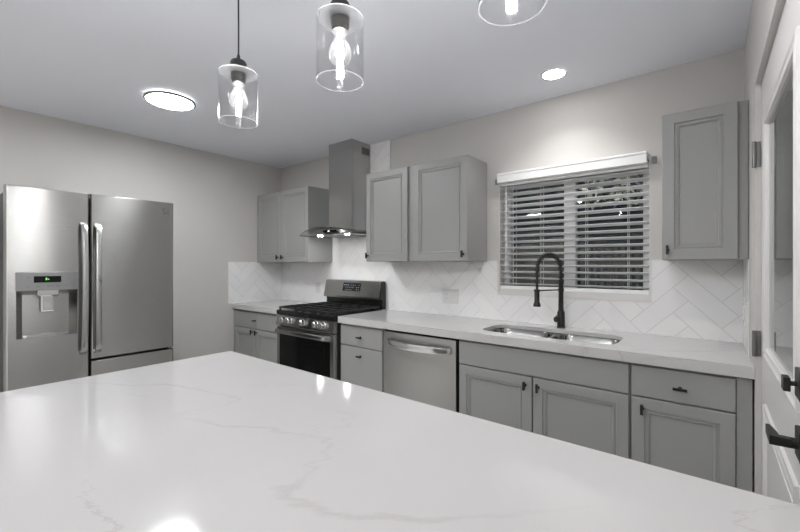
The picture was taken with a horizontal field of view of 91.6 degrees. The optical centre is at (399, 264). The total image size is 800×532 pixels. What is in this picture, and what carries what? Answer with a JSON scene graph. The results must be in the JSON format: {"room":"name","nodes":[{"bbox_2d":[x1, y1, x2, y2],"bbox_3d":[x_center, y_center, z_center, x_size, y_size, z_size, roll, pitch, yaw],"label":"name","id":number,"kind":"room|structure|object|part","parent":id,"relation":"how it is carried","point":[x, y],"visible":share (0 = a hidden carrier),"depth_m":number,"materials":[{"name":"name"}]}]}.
{"room":"kitchen","nodes":[
{"label":"kitchen","id":0,"kind":"room"},
{"bbox_2d":[0,105,280,360],"bbox_3d":[-3.396,0.100,2.118,0.158,2.440,6.584,0,0,39],"label":"wall","id":1,"kind":"structure","parent":0,"point":[213,196],"depth_m":3.70,"materials":[{"name":"grey paint"}]},
{"bbox_2d":[228,262,228,303],"bbox_3d":[-1.584,0.189,4.272,0.010,0.435,0.637,0,0,39],"label":"trim","id":2,"kind":"structure","parent":1,"relation":"attached to","point":[228,262],"depth_m":4.02,"materials":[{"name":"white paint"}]},
{"bbox_2d":[229,262,280,303],"bbox_3d":[-1.582,0.192,4.277,0.008,0.429,0.631,0,0,39],"label":"tile backsplash","id":3,"kind":"structure","parent":1,"relation":"attached to","point":[248,281],"depth_m":4.26,"materials":[{"name":"white tile"}]},
{"bbox_2d":[0,0,751,167],"bbox_3d":[-1.757,-1.180,0.814,4.346,0.120,6.584,0,0,39],"label":"ceiling","id":4,"kind":"structure","parent":0,"point":[429,64],"depth_m":2.08,"materials":[{"name":"white paint"}]},
{"bbox_2d":[143,90,195,110],"bbox_3d":[-1.550,-1.106,2.622,0.308,0.026,0.308,0,0,39],"label":"recessed light","id":5,"kind":"object","parent":4,"relation":"in","point":[170,100],"visible":1,"depth_m":2.60,"materials":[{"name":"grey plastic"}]},
{"bbox_2d":[218,0,257,128],"bbox_3d":[-0.553,-0.803,1.331,0.126,0.634,0.126,0,0,39],"label":"pendant light","id":6,"kind":"object","parent":4,"relation":"hanging from","point":[238,67],"visible":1,"depth_m":1.31,"materials":[{"name":"clear glass"}]},
{"bbox_3d":[-0.553,-0.571,1.331,0.125,0.165,0.125,0,0,39],"label":"lamp shade","id":7,"kind":"part","parent":6,"relation":"part of","materials":[{"name":"clear glass"}]},
{"bbox_2d":[231,70,245,86],"bbox_3d":[-0.553,-0.635,1.331,0.049,0.036,0.049,0,0,39],"label":"socket","id":8,"kind":"object","parent":6,"relation":"attached to","point":[238,77],"depth_m":1.31,"materials":[{"name":"grey metal"}]},
{"bbox_3d":[-0.553,-0.902,1.331,0.006,0.396,0.006,0,0,16],"label":"cord","id":9,"kind":"part","parent":6,"relation":"part of","materials":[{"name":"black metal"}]},
{"bbox_2d":[316,0,363,89],"bbox_3d":[-0.159,-0.803,1.034,0.126,0.634,0.126,0,0,39],"label":"pendant light","id":10,"kind":"object","parent":4,"relation":"hanging from","point":[340,16],"visible":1,"depth_m":1.02,"materials":[{"name":"clear glass"}]},
{"bbox_2d":[331,13,348,36],"bbox_3d":[-0.159,-0.635,1.034,0.049,0.036,0.049,0,0,39],"label":"socket","id":11,"kind":"object","parent":10,"relation":"attached to","point":[339,21],"depth_m":1.02,"materials":[{"name":"grey metal"}]},
{"bbox_2d":[478,0,545,25],"bbox_3d":[0.211,-0.803,0.732,0.126,0.634,0.126,0,0,39],"label":"pendant light","id":12,"kind":"object","parent":4,"relation":"hanging from","point":[479,1],"visible":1,"depth_m":0.75,"materials":[{"name":"clear glass"}]},
{"bbox_2d":[540,68,566,79],"bbox_3d":[0.904,-1.118,2.287,0.148,0.004,0.148,0,0,39],"label":"recessed light","id":13,"kind":"object","parent":4,"relation":"in","point":[554,73],"visible":1,"depth_m":2.29,"materials":[{"name":"white paint"}]},
{"bbox_2d":[543,69,564,78],"bbox_3d":[0.904,-1.118,2.287,0.122,0.003,0.122,0,0,16],"label":"diffuser","id":14,"kind":"object","parent":13,"relation":"attached to","point":[551,73],"depth_m":2.28,"materials":[{"name":"white plastic"}]},
{"bbox_2d":[281,48,743,342],"bbox_3d":[0.244,0.100,3.328,4.046,2.440,0.158,0,0,39],"label":"wall","id":15,"kind":"structure","parent":0,"point":[698,299],"depth_m":2.55,"materials":[{"name":"grey paint"}]},
{"bbox_2d":[257,186,331,261],"bbox_3d":[-1.141,-0.390,4.112,0.884,0.733,0.338,0,0,39],"label":"upper cabinet","id":16,"kind":"object","parent":15,"relation":"attached to","point":[283,217],"visible":0.95,"depth_m":3.92,"materials":[{"name":"grey paint"}]},
{"bbox_3d":[-1.397,-0.389,4.152,0.435,0.730,0.020,0,0,39],"label":"door","id":17,"kind":"part","parent":16,"relation":"part of","materials":[{"name":"grey paint"}]},
{"bbox_3d":[-1.049,-0.389,3.875,0.445,0.730,0.020,0,0,39],"label":"door","id":18,"kind":"part","parent":16,"relation":"part of","materials":[{"name":"grey paint"}]},
{"bbox_2d":[316,282,319,292],"bbox_3d":[-0.866,0.245,4.106,0.070,0.114,0.008,0,0,39],"label":"wall outlet","id":19,"kind":"object","parent":15,"relation":"attached to","point":[317,283],"visible":1,"depth_m":4.10,"materials":[{"name":"white plastic"}]},
{"bbox_2d":[303,139,369,237],"bbox_3d":[-0.544,-0.689,3.546,0.744,0.861,0.480,0,0,39],"label":"range hood","id":20,"kind":"object","parent":15,"relation":"attached to","point":[349,160],"visible":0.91,"depth_m":3.53,"materials":[{"name":"silver metal"}]},
{"bbox_2d":[362,147,368,155],"bbox_3d":[-0.317,-1.042,3.590,0.002,0.065,0.102,0,0,39],"label":"vent","id":21,"kind":"object","parent":20,"relation":"attached to","point":[365,150],"depth_m":3.59,"materials":[{"name":"grey metal"}]},
{"bbox_2d":[365,154,486,261],"bbox_3d":[0.174,-0.390,3.065,0.951,0.733,0.338,0,0,39],"label":"upper cabinet","id":22,"kind":"object","parent":15,"relation":"attached to","point":[433,211],"visible":1,"depth_m":2.88,"materials":[{"name":"grey paint"}]},
{"bbox_3d":[-0.108,-0.389,3.126,0.434,0.730,0.020,0,0,39],"label":"door","id":23,"kind":"part","parent":22,"relation":"part of","materials":[{"name":"grey paint"}]},
{"bbox_3d":[0.286,-0.389,2.812,0.459,0.730,0.020,0,0,39],"label":"door","id":24,"kind":"part","parent":22,"relation":"part of","materials":[{"name":"grey paint"}]},
{"bbox_2d":[442,289,457,303],"bbox_3d":[0.399,0.255,3.098,0.145,0.115,0.008,0,0,39],"label":"wall outlet","id":25,"kind":"object","parent":15,"relation":"attached to","point":[450,296],"visible":1,"depth_m":3.09,"materials":[{"name":"white plastic"}]},
{"bbox_2d":[281,140,742,342],"bbox_3d":[0.197,-0.357,3.269,4.046,1.526,0.008,0,0,39],"label":"tile backsplash","id":26,"kind":"structure","parent":15,"relation":"attached to","point":[698,299],"depth_m":2.73,"materials":[{"name":"white tile"}]},
{"bbox_2d":[499,159,649,299],"bbox_3d":[1.137,-0.203,2.615,0.935,0.823,0.149,0,0,39],"label":"window","id":27,"kind":"structure","parent":15,"relation":"in","point":[647,233],"depth_m":2.62,"materials":[{"name":"white paint"}]},
{"bbox_2d":[495,151,656,293],"bbox_3d":[1.095,-0.238,2.557,0.996,0.828,0.118,0,0,39],"label":"window blind","id":28,"kind":"object","parent":27,"relation":"attached to","point":[624,163],"visible":0.88,"depth_m":2.52,"materials":[{"name":"white plastic"}]},
{"bbox_3d":[0.830,-0.205,2.808,0.002,0.750,0.056,0,0,39],"label":"ladder cord","id":29,"kind":"part","parent":28,"relation":"part of","materials":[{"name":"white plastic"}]},
{"bbox_3d":[0.983,-0.205,2.687,0.002,0.750,0.056,0,0,39],"label":"ladder cord","id":30,"kind":"part","parent":28,"relation":"part of","materials":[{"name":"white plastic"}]},
{"bbox_3d":[1.112,0.165,2.583,0.922,0.022,0.052,0,0,39],"label":"rail","id":31,"kind":"part","parent":28,"relation":"part of","materials":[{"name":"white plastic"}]},
{"bbox_2d":[495,259,661,302],"bbox_3d":[1.087,0.097,2.559,1.108,0.251,0.010,0,0,39],"label":"trim","id":32,"kind":"structure","parent":15,"relation":"attached to","point":[498,293],"depth_m":2.46,"materials":[{"name":"white paint"}]},
{"bbox_2d":[662,100,747,259],"bbox_3d":[1.542,-0.390,1.976,0.328,0.733,0.338,0,0,39],"label":"upper cabinet","id":33,"kind":"object","parent":15,"relation":"attached to","point":[705,150],"visible":0.97,"depth_m":1.87,"materials":[{"name":"grey paint"}]},
{"bbox_2d":[743,0,785,494],"bbox_3d":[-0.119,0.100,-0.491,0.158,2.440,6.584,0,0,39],"label":"door frame","id":34,"kind":"structure","parent":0,"point":[765,15],"depth_m":1.54,"materials":[{"name":"grey paint"}]},
{"bbox_2d":[743,299,746,327],"bbox_3d":[1.607,0.228,1.811,0.010,0.125,0.115,0,0,39],"label":"light switch","id":35,"kind":"object","parent":34,"relation":"attached to","point":[745,300],"visible":1,"depth_m":1.77,"materials":[{"name":"white plastic"}]},
{"bbox_2d":[743,259,750,356],"bbox_3d":[1.657,0.192,1.861,0.008,0.429,0.376,0,0,39],"label":"tile backsplash","id":36,"kind":"structure","parent":34,"relation":"attached to","point":[746,263],"depth_m":1.75,"materials":[{"name":"white tile"}]},
{"bbox_2d":[752,0,799,504],"bbox_3d":[1.117,0.301,1.155,0.099,2.018,0.963,0,0,39],"label":"door","id":37,"kind":"structure","parent":34,"relation":"in","point":[781,80],"depth_m":1.13,"materials":[{"name":"white paint"}]},
{"bbox_3d":[1.125,-0.101,1.143,0.004,0.796,0.606,0,0,39],"label":"pane","id":38,"kind":"part","parent":37,"relation":"part of","materials":[{"name":"clear glass"}]},
{"bbox_3d":[1.116,0.828,1.150,0.011,0.645,0.680,0,0,39],"label":"panel","id":39,"kind":"part","parent":37,"relation":"part of","materials":[{"name":"white paint"}]},
{"bbox_3d":[1.124,-0.101,1.144,0.030,0.882,0.690,0,0,39],"label":"glass frame","id":40,"kind":"part","parent":37,"relation":"part of","materials":[{"name":"white paint"}]},
{"bbox_3d":[0.868,0.393,0.877,0.055,0.064,0.102,0,0,39],"label":"lever handle","id":41,"kind":"part","parent":37,"relation":"part of","materials":[{"name":"black metal"}]},
{"bbox_3d":[-1.757,1.380,0.814,4.346,0.120,6.584,0,0,39],"label":"floor","id":42,"kind":"structure","parent":0,"visible":0},
{"bbox_2d":[0,184,172,391],"bbox_3d":[-2.235,0.431,2.768,0.824,1.778,0.888,0,0,39],"label":"refrigerator","id":43,"kind":"object","parent":42,"relation":"on","point":[86,279],"visible":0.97,"depth_m":2.46,"materials":[{"name":"grey metal"}]},
{"bbox_3d":[-2.144,0.396,2.372,0.070,1.708,0.383,0,0,39],"label":"door","id":44,"kind":"part","parent":43,"relation":"part of","materials":[{"name":"silver metal"}]},
{"bbox_3d":[-2.120,0.100,2.343,0.006,0.110,0.285,0,0,39],"label":"dispenser panel","id":45,"kind":"part","parent":43,"relation":"part of","materials":[{"name":"silver metal"}]},
{"bbox_3d":[-1.998,0.152,2.460,0.068,0.839,0.038,0,0,39],"label":"handle","id":46,"kind":"part","parent":43,"relation":"part of","materials":[{"name":"silver metal"}]},
{"bbox_3d":[-1.954,0.152,2.516,0.068,0.839,0.038,0,0,39],"label":"handle","id":47,"kind":"part","parent":43,"relation":"part of","materials":[{"name":"silver metal"}]},
{"bbox_3d":[-1.866,0.077,2.722,0.070,1.071,0.499,0,0,39],"label":"door","id":48,"kind":"part","parent":43,"relation":"part of","materials":[{"name":"silver metal"}]},
{"bbox_3d":[-1.866,0.936,2.722,0.070,0.628,0.499,0,0,39],"label":"drawer","id":49,"kind":"part","parent":43,"relation":"part of","materials":[{"name":"silver metal"}]},
{"bbox_2d":[234,309,277,362],"bbox_3d":[-1.246,0.888,4.026,0.841,0.863,0.604,0,0,39],"label":"base cabinet","id":50,"kind":"object","parent":42,"relation":"on","point":[255,335],"visible":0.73,"depth_m":3.81,"materials":[{"name":"grey wood"}]},
{"bbox_3d":[-1.574,0.923,3.953,0.418,0.570,0.020,0,0,39],"label":"door","id":51,"kind":"part","parent":50,"relation":"part of","materials":[{"name":"grey paint"}]},
{"bbox_3d":[-1.412,0.552,3.824,0.833,0.156,0.020,0,0,39],"label":"drawer","id":52,"kind":"part","parent":50,"relation":"part of","materials":[{"name":"grey paint"}]},
{"bbox_3d":[-1.246,0.923,3.692,0.409,0.570,0.020,0,0,39],"label":"door","id":53,"kind":"part","parent":50,"relation":"part of","materials":[{"name":"grey paint"}]},
{"bbox_2d":[232,299,314,313],"bbox_3d":[-1.241,0.431,4.032,0.844,0.050,0.604,0,0,39],"label":"countertop","id":54,"kind":"structure","parent":50,"relation":"on","point":[269,306],"depth_m":3.94,"materials":[{"name":"white stone"}]},
{"bbox_2d":[275,279,385,380],"bbox_3d":[-0.639,0.725,3.485,0.762,1.151,0.687,0,0,39],"label":"gas range","id":55,"kind":"object","parent":42,"relation":"on","point":[308,334],"visible":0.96,"depth_m":3.33,"materials":[{"name":"grey metal"}]},
{"bbox_3d":[-1.035,0.488,3.412,0.064,0.064,0.049,0,0,39],"label":"knob","id":56,"kind":"part","parent":55,"relation":"part of","materials":[{"name":"silver metal"}]},
{"bbox_3d":[-0.969,0.488,3.359,0.064,0.064,0.049,0,0,39],"label":"knob","id":57,"kind":"part","parent":55,"relation":"part of","materials":[{"name":"silver metal"}]},
{"bbox_3d":[-0.829,0.488,3.248,0.064,0.064,0.049,0,0,39],"label":"knob","id":58,"kind":"part","parent":55,"relation":"part of","materials":[{"name":"silver metal"}]},
{"bbox_3d":[-0.830,0.581,3.245,0.712,0.038,0.073,0,0,39],"label":"handle","id":59,"kind":"part","parent":55,"relation":"part of","materials":[{"name":"silver metal"}]},
{"bbox_3d":[-0.813,0.837,3.271,0.672,0.435,0.004,0,0,39],"label":"oven glass","id":60,"kind":"part","parent":55,"relation":"part of","materials":[{"name":"black glass"}]},
{"bbox_3d":[-0.800,0.494,3.283,0.760,0.091,0.060,0,0,39],"label":"control panel","id":61,"kind":"part","parent":55,"relation":"part of","materials":[{"name":"silver metal"}]},
{"bbox_3d":[-0.799,0.829,3.285,0.758,0.553,0.045,0,0,39],"label":"oven door","id":62,"kind":"part","parent":55,"relation":"part of","materials":[{"name":"black glass"}]},
{"bbox_3d":[-0.695,0.488,3.141,0.064,0.064,0.049,0,0,39],"label":"knob","id":63,"kind":"part","parent":55,"relation":"part of","materials":[{"name":"silver metal"}]},
{"bbox_3d":[-0.626,0.488,3.086,0.064,0.064,0.049,0,0,39],"label":"knob","id":64,"kind":"part","parent":55,"relation":"part of","materials":[{"name":"silver metal"}]},
{"bbox_2d":[276,307,378,321],"bbox_3d":[-0.636,0.427,3.489,0.762,0.042,0.574,0,0,39],"label":"cooktop","id":65,"kind":"object","parent":55,"relation":"in","point":[290,313],"depth_m":3.28,"materials":[{"name":"black metal"}]},
{"bbox_2d":[341,323,385,391],"bbox_3d":[-0.128,0.888,3.135,0.445,0.863,0.604,0,0,39],"label":"base cabinet","id":66,"kind":"object","parent":42,"relation":"on","point":[362,347],"visible":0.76,"depth_m":2.90,"materials":[{"name":"grey wood"}]},
{"bbox_3d":[-0.291,0.918,2.931,0.434,0.580,0.020,0,0,39],"label":"drawer","id":67,"kind":"part","parent":66,"relation":"part of","materials":[{"name":"grey paint"}]},
{"bbox_3d":[-0.291,0.547,2.931,0.434,0.146,0.020,0,0,39],"label":"drawer","id":68,"kind":"part","parent":66,"relation":"part of","materials":[{"name":"grey paint"}]},
{"bbox_2d":[338,309,754,378],"bbox_3d":[0.647,0.431,2.528,2.418,0.050,0.604,0,0,39],"label":"countertop","id":69,"kind":"structure","parent":66,"relation":"on","point":[725,358],"depth_m":2.09,"materials":[{"name":"white stone"}]},
{"bbox_2d":[533,252,565,328],"bbox_3d":[0.942,0.164,2.453,0.247,0.485,0.054,0,0,-22],"label":"kitchen faucet","id":70,"kind":"object","parent":69,"relation":"on","point":[560,317],"visible":1,"depth_m":2.47,"materials":[{"name":"black metal"}]},
{"bbox_3d":[0.940,0.162,2.450,0.234,0.016,0.037,0,0,-23],"label":"support arm","id":71,"kind":"part","parent":70,"relation":"part of","materials":[{"name":"black metal"}]},
{"bbox_3d":[1.004,0.345,2.483,0.036,0.046,0.035,0,0,-13],"label":"handle","id":72,"kind":"part","parent":70,"relation":"part of","materials":[{"name":"black metal"}]},
{"bbox_3d":[1.031,0.251,2.490,0.054,0.310,0.054,0,0,39],"label":"post","id":73,"kind":"part","parent":70,"relation":"part of","materials":[{"name":"black metal"}]},
{"bbox_2d":[488,328,619,343],"bbox_3d":[0.879,0.526,2.304,0.761,0.194,0.344,0,0,39],"label":"sink","id":74,"kind":"object","parent":69,"relation":"in","point":[597,340],"visible":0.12,"depth_m":2.39,"materials":[{"name":"grey metal"}]},
{"bbox_3d":[0.726,0.526,2.425,0.370,0.194,0.335,0,0,39],"label":"bowl","id":75,"kind":"part","parent":74,"relation":"part of","materials":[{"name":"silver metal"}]},
{"bbox_3d":[1.032,0.526,2.182,0.370,0.194,0.335,0,0,39],"label":"bowl","id":76,"kind":"part","parent":74,"relation":"part of","materials":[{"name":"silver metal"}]},
{"bbox_2d":[384,329,459,412],"bbox_3d":[0.272,0.890,2.786,0.602,0.860,0.630,0,0,39],"label":"dishwasher","id":77,"kind":"object","parent":42,"relation":"on","point":[422,368],"visible":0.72,"depth_m":2.55,"materials":[{"name":"silver metal"}]},
{"bbox_3d":[0.102,0.546,2.568,0.530,0.052,0.078,0,0,39],"label":"handle","id":78,"kind":"part","parent":77,"relation":"part of","materials":[{"name":"silver metal"}]},
{"bbox_2d":[459,339,630,458],"bbox_3d":[0.889,0.888,2.325,0.920,0.863,0.604,0,0,39],"label":"base cabinet","id":79,"kind":"object","parent":42,"relation":"on","point":[584,401],"visible":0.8,"depth_m":2.06,"materials":[{"name":"grey wood"}]},
{"bbox_3d":[0.547,0.912,2.264,0.451,0.592,0.020,0,0,39],"label":"door","id":80,"kind":"part","parent":79,"relation":"part of","materials":[{"name":"grey paint"}]},
{"bbox_3d":[0.735,0.663,2.082,0.016,0.046,0.032,0,0,39],"label":"knob","id":81,"kind":"part","parent":79,"relation":"part of","materials":[{"name":"black metal"}]},
{"bbox_3d":[0.905,0.561,2.345,0.920,0.208,0.552,0,0,39],"label":"frame","id":82,"kind":"part","parent":79,"relation":"part of","materials":[{"name":"grey wood"}]},
{"bbox_3d":[0.905,0.912,1.979,0.453,0.592,0.020,0,0,39],"label":"door","id":83,"kind":"part","parent":79,"relation":"part of","materials":[{"name":"grey paint"}]},
{"bbox_2d":[631,363,751,491],"bbox_3d":[1.417,0.888,1.905,0.426,0.863,0.604,0,0,39],"label":"base cabinet","id":84,"kind":"object","parent":42,"relation":"on","point":[692,423],"visible":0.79,"depth_m":1.68,"materials":[{"name":"grey wood"}]},
{"bbox_3d":[1.110,0.665,1.784,0.016,0.046,0.032,0,0,39],"label":"knob","id":85,"kind":"part","parent":84,"relation":"part of","materials":[{"name":"black metal"}]},
{"bbox_3d":[1.221,0.545,1.696,0.052,0.016,0.032,0,0,39],"label":"knob","id":86,"kind":"part","parent":84,"relation":"part of","materials":[{"name":"black metal"}]},
{"bbox_3d":[1.236,0.539,1.715,0.370,0.137,0.020,0,0,39],"label":"drawer","id":87,"kind":"part","parent":84,"relation":"part of","materials":[{"name":"grey paint"}]},
{"bbox_3d":[1.236,0.912,1.715,0.370,0.592,0.020,0,0,39],"label":"door","id":88,"kind":"part","parent":84,"relation":"part of","materials":[{"name":"grey paint"}]},
{"bbox_3d":[-0.228,0.884,0.993,1.872,0.873,0.549,0,0,39],"label":"cabinet","id":89,"kind":"object","parent":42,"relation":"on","visible":0},
{"bbox_2d":[0,351,799,531],"bbox_3d":[-0.333,0.426,0.884,1.904,0.040,0.899,0,0,39],"label":"countertop","id":90,"kind":"structure","parent":89,"relation":"on","point":[229,441],"depth_m":0.76,"materials":[{"name":"white stone"}]},
{"label":"outside","id":91,"kind":"structure","parent":0,"visible":0},
{"bbox_3d":[3.725,1.505,7.889,20.000,0.130,11.016,0,0,39],"label":"patio","id":92,"kind":"object","parent":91,"visible":0},
{"bbox_2d":[514,242,642,289],"bbox_3d":[1.535,0.540,6.511,10.290,1.800,0.120,0,0,39],"label":"picket fence","id":93,"kind":"object","parent":92,"relation":"on","point":[617,262],"visible":0.12,"depth_m":5.77,"materials":[{"name":"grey wood"}]},
{"bbox_3d":[0.008,0.560,7.676,6.450,1.720,0.020,0,0,39],"label":"board panel","id":94,"kind":"part","parent":93,"relation":"part of","materials":[{"name":"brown wood"}]},
{"bbox_3d":[4.048,0.590,4.446,3.695,1.660,0.020,0,0,39],"label":"picket panel","id":95,"kind":"part","parent":93,"relation":"part of","materials":[{"name":"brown wood"}]},
{"bbox_3d":[2.276,-0.025,5.909,8.200,0.090,0.040,0,0,39],"label":"rail","id":96,"kind":"part","parent":93,"relation":"part of","materials":[{"name":"brown wood"}]},
{"bbox_2d":[579,174,642,210],"bbox_3d":[2.654,-0.085,4.142,1.410,3.055,1.070,0,0,39],"label":"tree","id":97,"kind":"object","parent":92,"relation":"on","point":[632,176],"visible":0.04,"depth_m":4.24,"materials":[{"name":"grey plant"}]}
]}

